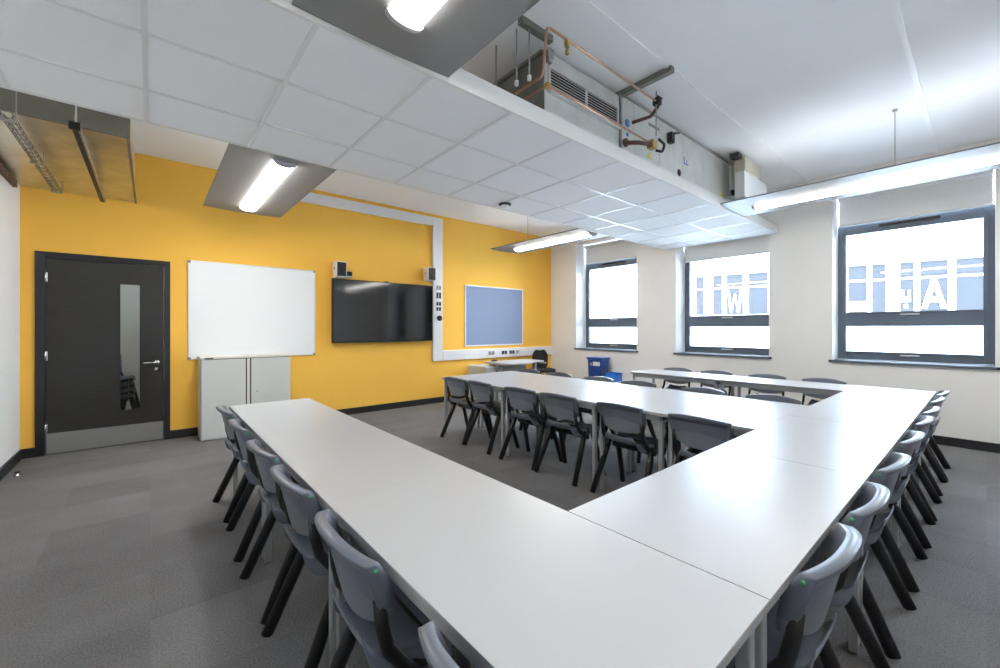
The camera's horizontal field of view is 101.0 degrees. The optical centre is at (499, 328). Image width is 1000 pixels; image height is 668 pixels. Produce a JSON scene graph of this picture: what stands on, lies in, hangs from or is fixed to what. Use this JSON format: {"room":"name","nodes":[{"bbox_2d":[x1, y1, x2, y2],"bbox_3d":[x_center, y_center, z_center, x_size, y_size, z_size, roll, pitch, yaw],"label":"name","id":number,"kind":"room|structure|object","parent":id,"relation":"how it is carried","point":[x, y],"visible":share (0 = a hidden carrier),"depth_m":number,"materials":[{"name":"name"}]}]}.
{"room":"classroom","nodes":[
{"label":"classroom","id":0,"kind":"room"},
{"bbox_2d":[0,174,19,466],"bbox_3d":[-1.948,-0.360,0.627,0.100,3.420,9.676,0,0,-40],"label":"wall","id":1,"kind":"structure","parent":0,"point":[9,195],"depth_m":3.93,"materials":[{"name":"paint"}]},
{"bbox_2d":[0,162,16,187],"bbox_3d":[-1.802,-1.425,0.556,0.030,0.070,9.180,0,0,-40],"label":"trim","id":2,"kind":"structure","parent":1,"relation":"attached to","point":[4,172],"depth_m":3.82,"materials":[{"name":"grey metal"}]},
{"bbox_2d":[0,449,21,480],"bbox_3d":[-1.903,1.300,0.665,0.018,0.100,9.476,0,0,-40],"label":"baseboard","id":3,"kind":"structure","parent":1,"relation":"attached to","point":[16,458],"depth_m":3.92,"materials":[{"name":"black"}]},
{"bbox_2d":[120,284,139,409],"bbox_3d":[-4.620,-0.050,5.913,2.800,2.800,1.804,0,0,-40],"label":"wall","id":4,"kind":"structure","parent":0,"point":[129,294],"depth_m":6.18,"materials":[{"name":"paint"}]},
{"bbox_2d":[20,153,550,448],"bbox_3d":[-1.786,-0.360,7.054,8.458,3.420,0.120,0,0,-40],"label":"wall","id":5,"kind":"structure","parent":0,"point":[169,221],"depth_m":6.06,"materials":[{"name":"yellow paint"}]},
{"bbox_2d":[35,251,169,456],"bbox_3d":[-4.487,0.265,4.721,1.111,2.170,0.188,0,0,-40],"label":"door","id":6,"kind":"structure","parent":5,"relation":"in","point":[77,296],"depth_m":4.62,"materials":[{"name":"black wood"}]},
{"bbox_2d":[22,395,464,458],"bbox_3d":[-1.894,1.300,6.872,8.022,0.100,0.018,0,0,-40],"label":"baseboard","id":7,"kind":"structure","parent":5,"relation":"attached to","point":[28,452],"depth_m":6.62,"materials":[{"name":"black"}]},
{"bbox_2d":[188,260,314,359],"bbox_3d":[-3.329,-0.235,5.651,1.518,1.254,0.025,0,0,-40],"label":"whiteboard","id":8,"kind":"object","parent":5,"relation":"attached to","point":[234,309],"visible":0.99,"depth_m":5.58,"materials":[{"name":"white"}]},
{"bbox_2d":[333,261,346,277],"bbox_3d":[-2.445,-0.897,6.281,0.167,0.235,0.207,0,0,-40],"label":"wall speaker","id":9,"kind":"object","parent":5,"relation":"attached to","point":[339,267],"visible":1,"depth_m":6.21,"materials":[{"name":"white plastic"}]},
{"bbox_2d":[337,262,345,275],"bbox_3d":[-2.383,-0.897,6.214,0.134,0.210,0.010,0,0,-40],"label":"grille","id":10,"kind":"object","parent":9,"relation":"attached to","point":[341,266],"depth_m":6.21,"materials":[{"name":"black"}]},
{"bbox_2d":[331,278,432,342],"bbox_3d":[-1.892,-0.277,6.809,1.740,0.994,0.118,0,0,-40],"label":"television","id":11,"kind":"object","parent":5,"relation":"attached to","point":[362,311],"visible":1,"depth_m":6.68,"materials":[{"name":"black plastic"}]},
{"bbox_2d":[299,192,551,360],"bbox_3d":[-1.038,-0.710,7.547,5.877,2.590,0.097,0,0,-40],"label":"cable trunking","id":12,"kind":"object","parent":5,"relation":"attached to","point":[438,354],"visible":0.96,"depth_m":7.45,"materials":[{"name":"white plastic"}]},
{"bbox_2d":[423,267,435,281],"bbox_3d":[-1.252,-0.958,7.293,0.167,0.235,0.207,0,0,-40],"label":"wall speaker","id":13,"kind":"object","parent":5,"relation":"attached to","point":[429,273],"visible":1,"depth_m":7.23,"materials":[{"name":"white plastic"}]},
{"bbox_2d":[464,285,522,346],"bbox_3d":[-0.091,-0.250,8.397,1.530,1.190,0.024,0,0,-40],"label":"notice board","id":14,"kind":"object","parent":5,"relation":"attached to","point":[493,316],"visible":1,"depth_m":8.34,"materials":[{"name":"blue fabric"}]},
{"bbox_2d":[0,400,999,667],"bbox_3d":[1.278,1.400,3.362,8.558,0.100,9.676,0,0,-40],"label":"floor","id":15,"kind":"structure","parent":0,"point":[116,556],"depth_m":2.40,"materials":[{"name":"carpet"}]},
{"bbox_2d":[212,405,260,522],"bbox_3d":[-1.900,0.968,3.175,0.466,0.776,0.504,0,0,-42],"label":"chair","id":16,"kind":"object","parent":15,"relation":"on","point":[227,415],"visible":0.45,"depth_m":2.98,"materials":[{"name":"grey plastic"}]},
{"bbox_2d":[197,353,290,441],"bbox_3d":[-3.316,0.848,5.380,0.994,1.005,0.417,0,0,-40],"label":"storage cabinet","id":17,"kind":"object","parent":15,"relation":"on","point":[240,379],"visible":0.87,"depth_m":5.14,"materials":[{"name":"metal"}]},
{"bbox_2d":[225,418,298,561],"bbox_3d":[-1.498,0.968,2.702,0.466,0.776,0.504,0,0,-38],"label":"chair","id":18,"kind":"object","parent":15,"relation":"on","point":[243,434],"visible":0.55,"depth_m":2.49,"materials":[{"name":"grey plastic"}]},
{"bbox_2d":[239,439,323,624],"bbox_3d":[-1.072,0.968,2.199,0.466,0.776,0.504,0,0,-42],"label":"chair","id":19,"kind":"object","parent":15,"relation":"on","point":[265,460],"visible":0.52,"depth_m":2.01,"materials":[{"name":"grey plastic"}]},
{"bbox_2d":[229,398,359,558],"bbox_3d":[-1.552,0.985,3.037,0.599,0.730,1.199,0,0,-40],"label":"meeting table","id":20,"kind":"object","parent":15,"relation":"on","point":[265,418],"visible":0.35,"depth_m":2.91,"materials":[{"name":"white laminate"}]},
{"bbox_2d":[261,464,369,667],"bbox_3d":[-0.716,0.968,1.779,0.466,0.776,0.504,0,0,-41],"label":"chair","id":21,"kind":"object","parent":15,"relation":"on","point":[300,505],"visible":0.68,"depth_m":1.59,"materials":[{"name":"grey plastic"}]},
{"bbox_2d":[259,421,463,667],"bbox_3d":[-0.776,0.985,2.122,0.599,0.730,1.199,0,0,-40],"label":"meeting table","id":22,"kind":"object","parent":15,"relation":"on","point":[338,461],"visible":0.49,"depth_m":1.95,"materials":[{"name":"grey laminate"}]},
{"bbox_2d":[315,509,470,667],"bbox_3d":[-0.322,0.968,1.314,0.466,0.776,0.504,0,0,-39],"label":"chair","id":23,"kind":"object","parent":15,"relation":"on","point":[376,612],"visible":0.74,"depth_m":1.16,"materials":[{"name":"grey plastic"}]},
{"bbox_2d":[418,620,459,667],"bbox_3d":[0.112,0.968,0.803,0.466,0.776,0.504,0,0,-42],"label":"chair","id":24,"kind":"object","parent":15,"relation":"on","point":[436,652],"visible":1,"depth_m":0.76,"materials":[{"name":"grey plastic"}]},
{"bbox_2d":[440,377,490,444],"bbox_3d":[-0.415,0.968,5.089,0.466,0.776,0.504,0,0,-41],"label":"chair","id":25,"kind":"object","parent":15,"relation":"on","point":[456,386],"visible":0.86,"depth_m":4.99,"materials":[{"name":"grey plastic"}]},
{"bbox_2d":[467,364,502,401],"bbox_3d":[-0.280,1.022,7.768,0.400,0.655,0.588,0,0,-40],"label":"drawer pedestal","id":26,"kind":"object","parent":15,"relation":"on","point":[478,368],"visible":0.23,"depth_m":7.64,"materials":[{"name":"paint"}]},
{"bbox_2d":[463,380,519,454],"bbox_3d":[-0.105,0.968,4.723,0.466,0.776,0.504,0,0,-38],"label":"chair","id":27,"kind":"object","parent":15,"relation":"on","point":[481,391],"visible":0.83,"depth_m":4.61,"materials":[{"name":"grey plastic"}]},
{"bbox_2d":[442,374,540,448],"bbox_3d":[-0.132,0.985,5.027,0.599,0.730,1.199,0,0,-40],"label":"meeting table","id":28,"kind":"object","parent":15,"relation":"on","point":[497,382],"visible":0.53,"depth_m":4.84,"materials":[{"name":"grey laminate"}]},
{"bbox_2d":[485,359,545,403],"bbox_3d":[0.365,0.985,7.828,1.080,0.731,0.730,0,0,-40],"label":"desk","id":29,"kind":"object","parent":15,"relation":"on","point":[508,365],"visible":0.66,"depth_m":7.77,"materials":[{"name":"white laminate"}]},
{"bbox_2d":[499,369,539,430],"bbox_3d":[0.281,0.968,5.771,0.466,0.776,0.504,0,0,-40],"label":"chair","id":30,"kind":"object","parent":15,"relation":"on","point":[520,370],"visible":0.15,"depth_m":5.85,"materials":[{"name":"grey plastic"}]},
{"bbox_2d":[481,371,573,436],"bbox_3d":[0.326,0.985,5.415,0.599,0.730,1.199,0,0,-40],"label":"meeting table","id":31,"kind":"object","parent":15,"relation":"on","point":[509,374],"visible":0.31,"depth_m":5.34,"materials":[{"name":"grey"}]},
{"bbox_2d":[499,386,562,470],"bbox_3d":[0.316,0.968,4.227,0.466,0.776,0.504,0,0,-42],"label":"chair","id":32,"kind":"object","parent":15,"relation":"on","point":[522,399],"visible":0.93,"depth_m":4.13,"materials":[{"name":"grey plastic"}]},
{"bbox_2d":[532,350,555,374],"bbox_3d":[0.925,0.899,8.636,0.530,0.902,0.554,0,0,-15],"label":"office chair","id":33,"kind":"object","parent":15,"relation":"on","point":[537,354],"visible":0.66,"depth_m":8.80,"materials":[{"name":"black plastic"}]},
{"bbox_2d":[327,466,769,667],"bbox_3d":[0.000,0.985,1.206,0.599,0.730,1.199,0,0,-40],"label":"meeting table","id":34,"kind":"object","parent":15,"relation":"on","point":[513,578],"visible":0.94,"depth_m":1.01,"materials":[{"name":"grey laminate"}]},
{"bbox_2d":[503,382,632,481],"bbox_3d":[0.644,0.985,4.112,0.599,0.730,1.199,0,0,-40],"label":"meeting table","id":35,"kind":"object","parent":15,"relation":"on","point":[586,398],"visible":0.52,"depth_m":3.88,"materials":[{"name":"grey laminate"}]},
{"bbox_2d":[534,392,605,486],"bbox_3d":[0.645,0.968,3.838,0.466,0.776,0.504,0,0,-40],"label":"chair","id":36,"kind":"object","parent":15,"relation":"on","point":[565,408],"visible":0.97,"depth_m":3.73,"materials":[{"name":"grey plastic"}]},
{"bbox_2d":[563,376,615,441],"bbox_3d":[1.057,0.968,4.855,0.466,0.776,0.504,0,0,-40],"label":"chair","id":37,"kind":"object","parent":15,"relation":"on","point":[595,378],"visible":0.2,"depth_m":4.88,"materials":[{"name":"grey plastic"}]},
{"bbox_2d":[587,356,609,376],"bbox_3d":[1.951,0.958,8.183,0.290,0.785,0.356,0,0,-40],"label":"recycling bin","id":38,"kind":"object","parent":15,"relation":"on","point":[597,366],"visible":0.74,"depth_m":8.07,"materials":[{"name":"blue plastic"}]},
{"bbox_2d":[543,378,664,471],"bbox_3d":[1.101,0.985,4.500,0.599,0.730,1.199,0,0,-40],"label":"meeting table","id":39,"kind":"object","parent":15,"relation":"on","point":[582,383],"visible":0.41,"depth_m":4.42,"materials":[{"name":"grey laminate"}]},
{"bbox_2d":[599,380,657,462],"bbox_3d":[1.400,0.968,4.451,0.466,0.776,0.504,0,0,-40],"label":"chair","id":40,"kind":"object","parent":15,"relation":"on","point":[630,382],"visible":0.13,"depth_m":4.45,"materials":[{"name":"grey plastic"}]},
{"bbox_2d":[590,401,667,492],"bbox_3d":[1.066,0.968,3.342,0.466,0.776,0.504,0,0,-38],"label":"chair","id":41,"kind":"object","parent":15,"relation":"on","point":[627,420],"visible":0.94,"depth_m":3.25,"materials":[{"name":"grey plastic"}]},
{"bbox_2d":[596,389,728,490],"bbox_3d":[1.455,0.985,3.619,1.199,0.730,0.599,0,0,-40],"label":"meeting table","id":42,"kind":"object","parent":15,"relation":"on","point":[655,404],"visible":0.47,"depth_m":3.45,"materials":[{"name":"grey laminate"}]},
{"bbox_2d":[662,367,691,389],"bbox_3d":[2.507,0.968,6.006,0.466,0.776,0.504,0,0,-40],"label":"chair","id":43,"kind":"object","parent":15,"relation":"on","point":[673,387],"visible":0.26,"depth_m":6.13,"materials":[{"name":"grey plastic"}]},
{"bbox_2d":[631,369,733,396],"bbox_3d":[2.497,0.985,5.683,0.599,0.730,1.199,0,0,-40],"label":"meeting table","id":44,"kind":"object","parent":15,"relation":"on","point":[706,378],"visible":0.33,"depth_m":5.51,"materials":[{"name":"grey"}]},
{"bbox_2d":[664,387,724,453],"bbox_3d":[1.846,0.968,3.925,0.466,0.776,0.504,0,0,-40],"label":"chair","id":45,"kind":"object","parent":15,"relation":"on","point":[690,389],"visible":0.16,"depth_m":4.01,"materials":[{"name":"grey plastic"}]},
{"bbox_2d":[668,413,732,464],"bbox_3d":[1.460,0.968,2.877,0.466,0.776,0.504,0,0,-39],"label":"chair","id":46,"kind":"object","parent":15,"relation":"on","point":[701,434],"visible":0.54,"depth_m":2.77,"materials":[{"name":"grey plastic"}]},
{"bbox_2d":[700,370,732,395],"bbox_3d":[2.862,0.968,5.586,0.466,0.776,0.504,0,0,-41],"label":"chair","id":47,"kind":"object","parent":15,"relation":"on","point":[705,371],"visible":0.23,"depth_m":5.69,"materials":[{"name":"grey plastic"}]},
{"bbox_2d":[568,446,867,667],"bbox_3d":[0.883,0.985,1.561,1.199,0.730,0.599,0,0,-40],"label":"meeting table","id":48,"kind":"object","parent":15,"relation":"on","point":[751,522],"visible":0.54,"depth_m":1.39,"materials":[{"name":"white laminate"}]},
{"bbox_2d":[664,396,808,466],"bbox_3d":[1.843,0.985,3.162,1.199,0.730,0.599,0,0,-40],"label":"meeting table","id":49,"kind":"object","parent":15,"relation":"on","point":[746,415],"visible":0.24,"depth_m":3.05,"materials":[{"name":"grey laminate"}]},
{"bbox_2d":[733,394,801,438],"bbox_3d":[2.234,0.968,3.467,0.466,0.776,0.504,0,0,-40],"label":"chair","id":50,"kind":"object","parent":15,"relation":"on","point":[768,397],"visible":0.16,"depth_m":3.58,"materials":[{"name":"grey plastic"}]},
{"bbox_2d":[748,374,786,395],"bbox_3d":[3.257,0.968,5.121,0.466,0.776,0.504,0,0,-40],"label":"chair","id":51,"kind":"object","parent":15,"relation":"on","point":[771,376],"visible":0.15,"depth_m":5.23,"materials":[{"name":"grey plastic"}]},
{"bbox_2d":[718,376,855,397],"bbox_3d":[3.273,0.985,4.768,0.599,0.730,1.199,0,0,-40],"label":"meeting table","id":52,"kind":"object","parent":15,"relation":"on","point":[828,389],"visible":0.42,"depth_m":4.65,"materials":[{"name":"grey"}]},
{"bbox_2d":[726,523,861,667],"bbox_3d":[0.791,0.968,1.262,0.504,0.776,0.466,0,0,-40],"label":"chair","id":53,"kind":"object","parent":15,"relation":"on","point":[798,630],"visible":0.61,"depth_m":1.06,"materials":[{"name":"grey plastic"}]},
{"bbox_2d":[719,415,904,644],"bbox_3d":[1.800,0.985,2.339,1.199,0.730,0.599,0,0,-40],"label":"meeting table","id":54,"kind":"object","parent":15,"relation":"on","point":[861,450],"visible":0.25,"depth_m":2.23,"materials":[{"name":"grey laminate"}]},
{"bbox_2d":[802,378,846,405],"bbox_3d":[3.632,0.968,4.679,0.466,0.776,0.504,0,0,-40],"label":"chair","id":55,"kind":"object","parent":15,"relation":"on","point":[821,380],"visible":0.2,"depth_m":4.83,"materials":[{"name":"grey plastic"}]},
{"bbox_2d":[781,481,890,667],"bbox_3d":[1.188,0.968,1.599,0.504,0.776,0.466,0,0,-42],"label":"chair","id":56,"kind":"object","parent":15,"relation":"on","point":[872,498],"visible":0.38,"depth_m":1.46,"materials":[{"name":"grey plastic"}]},
{"bbox_2d":[779,452,916,658],"bbox_3d":[1.661,0.968,2.000,0.504,0.776,0.466,0,0,-39],"label":"chair","id":57,"kind":"object","parent":15,"relation":"on","point":[887,476],"visible":0.35,"depth_m":1.79,"materials":[{"name":"grey plastic"}]},
{"bbox_2d":[790,397,923,547],"bbox_3d":[2.718,0.985,3.117,1.199,0.730,0.599,0,0,-40],"label":"meeting table","id":58,"kind":"object","parent":15,"relation":"on","point":[901,417],"visible":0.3,"depth_m":3.01,"materials":[{"name":"grey laminate"}]},
{"bbox_2d":[821,430,927,591],"bbox_3d":[2.164,0.968,2.426,0.504,0.776,0.466,0,0,-40],"label":"chair","id":59,"kind":"object","parent":15,"relation":"on","point":[907,444],"visible":0.49,"depth_m":2.21,"materials":[{"name":"grey plastic"}]},
{"bbox_2d":[831,385,935,487],"bbox_3d":[3.636,0.985,3.895,1.199,0.730,0.599,0,0,-40],"label":"meeting table","id":60,"kind":"object","parent":15,"relation":"on","point":[865,393],"visible":0.3,"depth_m":3.82,"materials":[{"name":"grey laminate"}]},
{"bbox_2d":[879,415,935,547],"bbox_3d":[2.660,0.968,2.847,0.504,0.776,0.466,0,0,-41],"label":"chair","id":61,"kind":"object","parent":15,"relation":"on","point":[922,421],"visible":0.41,"depth_m":2.64,"materials":[{"name":"grey plastic"}]},
{"bbox_2d":[890,406,942,520],"bbox_3d":[3.072,0.968,3.196,0.504,0.776,0.466,0,0,-40],"label":"chair","id":62,"kind":"object","parent":15,"relation":"on","point":[929,410],"visible":0.31,"depth_m":3.13,"materials":[{"name":"grey plastic"}]},
{"bbox_2d":[909,397,947,495],"bbox_3d":[3.583,0.968,3.629,0.504,0.776,0.466,0,0,-39],"label":"chair","id":63,"kind":"object","parent":15,"relation":"on","point":[936,401],"visible":0.37,"depth_m":3.46,"materials":[{"name":"grey plastic"}]},
{"bbox_2d":[910,391,950,479],"bbox_3d":[3.995,0.968,3.978,0.504,0.776,0.466,0,0,-40],"label":"chair","id":64,"kind":"object","parent":15,"relation":"on","point":[932,443],"visible":0.33,"depth_m":3.96,"materials":[{"name":"grey plastic"}]},
{"bbox_3d":[2.140,1.167,7.713,0.314,0.365,0.274,0,0,-40],"label":"box","id":65,"kind":"object","parent":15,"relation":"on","visible":0},
{"bbox_2d":[606,372,622,381],"bbox_3d":[2.142,0.907,7.742,0.236,0.155,0.216,0,0,-40],"label":"crate","id":66,"kind":"object","parent":65,"relation":"on","point":[616,376],"visible":0.96,"depth_m":7.66,"materials":[{"name":"blue plastic"}]},
{"bbox_2d":[132,0,999,236],"bbox_3d":[1.297,-2.120,3.378,8.608,0.100,9.676,0,0,-40],"label":"ceiling","id":67,"kind":"structure","parent":0,"point":[818,83],"depth_m":3.37,"materials":[{"name":"paint"}]},
{"bbox_2d":[0,91,62,193],"bbox_3d":[-3.814,-1.711,3.401,0.084,0.718,1.940,0,0,-40],"label":"cable tray","id":68,"kind":"object","parent":67,"relation":"hanging from","point":[4,119],"visible":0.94,"depth_m":3.17,"materials":[{"name":"silver metal"}]},
{"bbox_2d":[0,87,136,203],"bbox_3d":[-3.922,-1.768,3.738,0.909,0.600,2.175,0,0,-40],"label":"ceiling opening","id":69,"kind":"object","parent":67,"relation":"hanging from","point":[108,138],"visible":0.66,"depth_m":3.37,"materials":[{"name":"metal"}]},
{"bbox_2d":[68,106,105,201],"bbox_3d":[-3.555,-1.708,3.590,0.056,0.725,2.125,0,0,-40],"label":"rail","id":70,"kind":"object","parent":67,"relation":"hanging from","point":[75,126],"visible":0.82,"depth_m":3.18,"materials":[{"name":"black metal"}]},
{"bbox_2d":[203,143,335,217],"bbox_3d":[-2.429,-1.720,4.211,0.810,0.700,2.155,0,0,-40],"label":"pendant light","id":71,"kind":"object","parent":67,"relation":"hanging from","point":[246,180],"visible":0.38,"depth_m":3.97,"materials":[{"name":"white"}]},
{"bbox_2d":[240,162,292,210],"bbox_3d":[-2.388,-1.394,4.170,0.164,0.034,1.710,0,0,-40],"label":"diffuser","id":72,"kind":"object","parent":71,"relation":"attached to","point":[273,175],"depth_m":4.03,"materials":[{"name":"white plastic"}]},
{"bbox_2d":[0,0,777,249],"bbox_3d":[0.451,-1.735,4.106,8.054,0.670,1.720,0,0,-40],"label":"raft","id":73,"kind":"object","parent":67,"relation":"hanging from","point":[275,77],"visible":1,"depth_m":2.60,"materials":[{"name":"tile"}]},
{"bbox_2d":[292,0,539,77],"bbox_3d":[0.552,-1.720,0.714,0.815,0.700,3.575,0,0,-40],"label":"pendant light","id":74,"kind":"object","parent":67,"relation":"hanging from","point":[438,36],"visible":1,"depth_m":1.90,"materials":[{"name":"white metal"}]},
{"bbox_2d":[390,0,445,27],"bbox_3d":[0.594,-1.394,0.668,0.164,0.034,3.150,0,0,-40],"label":"diffuser","id":75,"kind":"object","parent":74,"relation":"attached to","point":[406,13],"depth_m":1.80,"materials":[{"name":"white plastic"}]},
{"bbox_2d":[527,29,530,80],"bbox_3d":[0.198,-1.875,2.790,0.028,0.390,0.028,0,0,-40],"label":"rod","id":76,"kind":"object","parent":67,"relation":"hanging from","point":[528,75],"visible":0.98,"depth_m":2.79,"materials":[{"name":"silver metal"}]},
{"bbox_2d":[513,26,662,123],"bbox_3d":[0.541,-1.854,3.561,1.489,0.384,1.068,0,0,-40],"label":"copper pipe","id":77,"kind":"object","parent":76,"relation":"hanging from","point":[657,100],"visible":0.94,"depth_m":2.94,"materials":[{"name":"brown metal"}]},
{"bbox_2d":[518,15,552,44],"bbox_3d":[0.247,-2.046,2.832,0.300,0.045,0.044,0,0,-40],"label":"strut","id":78,"kind":"object","parent":67,"relation":"attached to","point":[524,22],"visible":0.86,"depth_m":2.80,"materials":[{"name":"grey metal"}]},
{"bbox_2d":[491,216,605,253],"bbox_3d":[0.786,-1.727,6.897,0.720,0.686,2.095,0,0,-40],"label":"pendant light","id":79,"kind":"object","parent":67,"relation":"hanging from","point":[574,235],"visible":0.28,"depth_m":6.75,"materials":[{"name":"white metal"}]},
{"bbox_2d":[515,233,590,250],"bbox_3d":[0.848,-1.407,6.802,0.164,0.034,1.620,0,0,-40],"label":"diffuser","id":80,"kind":"object","parent":79,"relation":"attached to","point":[583,235],"depth_m":6.67,"materials":[{"name":"white plastic"}]},
{"bbox_2d":[493,47,620,145],"bbox_3d":[0.449,-1.775,3.518,0.965,0.490,0.734,0,0,-40],"label":"air conditioning unit","id":81,"kind":"object","parent":67,"relation":"hanging from","point":[564,77],"visible":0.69,"depth_m":3.18,"materials":[{"name":"white metal"}]},
{"bbox_2d":[548,65,620,129],"bbox_3d":[0.691,-1.811,3.267,0.880,0.202,0.030,0,0,-40],"label":"grille","id":82,"kind":"object","parent":81,"relation":"attached to","point":[560,80],"depth_m":3.24,"materials":[{"name":"black"}]},
{"bbox_2d":[615,65,673,97],"bbox_3d":[1.089,-2.046,3.571,0.050,0.045,0.840,0,0,-40],"label":"strut","id":83,"kind":"object","parent":67,"relation":"attached to","point":[663,73],"visible":0.64,"depth_m":3.39,"materials":[{"name":"grey metal"}]},
{"bbox_2d":[617,92,734,200],"bbox_3d":[1.790,-1.750,4.669,2.550,0.600,0.792,0,0,-40],"label":"air handling section","id":84,"kind":"object","parent":83,"relation":"hanging from","point":[683,156],"visible":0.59,"depth_m":4.22,"materials":[{"name":"silver metal"}]},
{"bbox_2d":[655,91,657,140],"bbox_3d":[1.360,-1.855,3.591,0.028,0.430,0.028,0,0,-40],"label":"rod","id":85,"kind":"object","parent":67,"relation":"hanging from","point":[656,136],"visible":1,"depth_m":3.59,"materials":[{"name":"silver metal"}]},
{"bbox_2d":[524,81,665,152],"bbox_3d":[0.609,-1.644,3.655,1.526,0.129,1.012,0,0,-40],"label":"copper pipe","id":86,"kind":"object","parent":85,"relation":"hanging from","point":[651,144],"visible":0.88,"depth_m":3.43,"materials":[{"name":"brown metal"}]},
{"bbox_2d":[580,0,807,181],"bbox_3d":[1.230,-2.064,3.187,8.058,0.012,0.030,0,0,-40],"label":"trim","id":87,"kind":"structure","parent":67,"relation":"attached to","point":[588,3],"depth_m":3.38,"materials":[{"name":"white metal"}]},
{"bbox_2d":[727,152,766,199],"bbox_3d":[3.049,-1.804,5.072,0.890,0.532,0.144,0,0,-40],"label":"duct","id":88,"kind":"object","parent":67,"relation":"hanging from","point":[748,183],"visible":0.9,"depth_m":4.89,"materials":[{"name":"white metal"}]},
{"bbox_2d":[720,109,999,215],"bbox_3d":[4.169,-1.720,3.387,0.780,0.700,4.175,0,0,-40],"label":"pendant light","id":89,"kind":"object","parent":67,"relation":"hanging from","point":[985,157],"visible":1,"depth_m":3.92,"materials":[{"name":"white metal"}]},
{"bbox_2d":[755,156,999,209],"bbox_3d":[4.203,-1.394,3.347,0.164,0.034,3.770,0,0,-40],"label":"diffuser","id":90,"kind":"object","parent":89,"relation":"attached to","point":[991,160],"depth_m":3.90,"materials":[{"name":"white plastic"}]},
{"bbox_2d":[890,0,938,152],"bbox_3d":[2.044,-2.064,2.227,8.058,0.012,0.030,0,0,-40],"label":"trim","id":91,"kind":"structure","parent":67,"relation":"attached to","point":[894,3],"depth_m":3.23,"materials":[{"name":"white metal"}]},
{"bbox_2d":[551,138,999,443],"bbox_3d":[4.390,-0.360,6.000,0.402,3.420,9.476,0,0,-40],"label":"wall","id":92,"kind":"structure","parent":0,"point":[800,253],"depth_m":5.93,"materials":[{"name":"paint"}]},
{"bbox_2d":[574,237,637,351],"bbox_3d":[2.260,-0.695,8.491,0.430,2.290,1.530,0,0,-40],"label":"window","id":93,"kind":"structure","parent":92,"relation":"in","point":[609,252],"depth_m":8.89,"materials":[{"name":"grey metal"}]},
{"bbox_2d":[584,239,636,264],"bbox_3d":[2.335,-1.618,8.554,0.076,0.413,1.430,0,0,-40],"label":"roller blind","id":94,"kind":"object","parent":93,"relation":"attached to","point":[613,250],"depth_m":8.62,"materials":[{"name":"fabric"}]},
{"bbox_2d":[602,260,625,264],"bbox_3d":[2.369,-1.367,8.583,0.025,0.035,0.560,0,0,-40],"label":"vent","id":95,"kind":"object","parent":93,"relation":"attached to","point":[609,262],"depth_m":8.57,"materials":[{"name":"black plastic"}]},
{"bbox_2d":[673,212,771,358],"bbox_3d":[3.686,-0.695,6.809,0.430,2.290,1.500,0,0,-40],"label":"window","id":96,"kind":"structure","parent":92,"relation":"in","point":[684,321],"depth_m":7.09,"materials":[{"name":"grey metal"}]},
{"bbox_2d":[685,212,768,262],"bbox_3d":[3.761,-1.503,6.872,0.076,0.643,1.400,0,0,-40],"label":"roller blind","id":97,"kind":"object","parent":96,"relation":"attached to","point":[758,244],"depth_m":6.84,"materials":[{"name":"fabric"}]},
{"bbox_2d":[828,169,999,369],"bbox_3d":[5.088,-0.695,5.156,0.430,2.290,1.485,0,0,-40],"label":"window","id":98,"kind":"structure","parent":92,"relation":"in","point":[970,196],"depth_m":5.16,"materials":[{"name":"grey metal"}]},
{"bbox_2d":[879,215,940,226],"bbox_3d":[5.197,-1.367,5.248,0.025,0.035,0.560,0,0,-40],"label":"vent","id":99,"kind":"object","parent":98,"relation":"attached to","point":[918,219],"depth_m":5.24,"materials":[{"name":"black plastic"}]},
{"bbox_2d":[838,170,992,227],"bbox_3d":[5.163,-1.618,5.219,0.076,0.413,1.385,0,0,-40],"label":"roller blind","id":100,"kind":"object","parent":98,"relation":"attached to","point":[970,192],"depth_m":5.15,"materials":[{"name":"fabric"}]},
{"bbox_2d":[933,435,999,452],"bbox_3d":[4.230,1.300,5.865,0.018,0.100,9.476,0,0,-40],"label":"baseboard","id":101,"kind":"structure","parent":92,"relation":"attached to","point":[941,440],"depth_m":4.64,"materials":[{"name":"black"}]},
{"bbox_3d":[-4.588,1.400,5.875,2.600,0.100,1.704,0,0,-40],"label":"floor","id":102,"kind":"structure","parent":0,"visible":0},
{"bbox_2d":[120,394,135,409],"bbox_3d":[-5.199,0.968,5.486,0.466,0.776,0.504,0,0,20],"label":"chair","id":103,"kind":"object","parent":102,"relation":"on","point":[124,398],"visible":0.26,"depth_m":5.62,"materials":[{"name":"grey plastic"}]},
{"bbox_2d":[120,354,139,408],"bbox_3d":[-5.199,0.713,5.486,0.466,0.776,0.504,0,0,20],"label":"chair","id":104,"kind":"object","parent":103,"relation":"on","point":[126,378],"visible":0.19,"depth_m":5.62,"materials":[{"name":"grey plastic"}]},
{"label":"outside","id":105,"kind":"structure","parent":0,"visible":0},
{"bbox_3d":[25.716,4.500,21.802,52.572,0.100,80.000,0,0,-40],"label":"ground","id":106,"kind":"structure","parent":105,"visible":0},
{"bbox_2d":[591,169,994,354],"bbox_3d":[13.881,-1.100,17.703,36.000,11.100,6.120,0,0,38],"label":"outside view","id":107,"kind":"structure","parent":106,"relation":"on","point":[938,266],"depth_m":14.52,"materials":[{"name":"white"}]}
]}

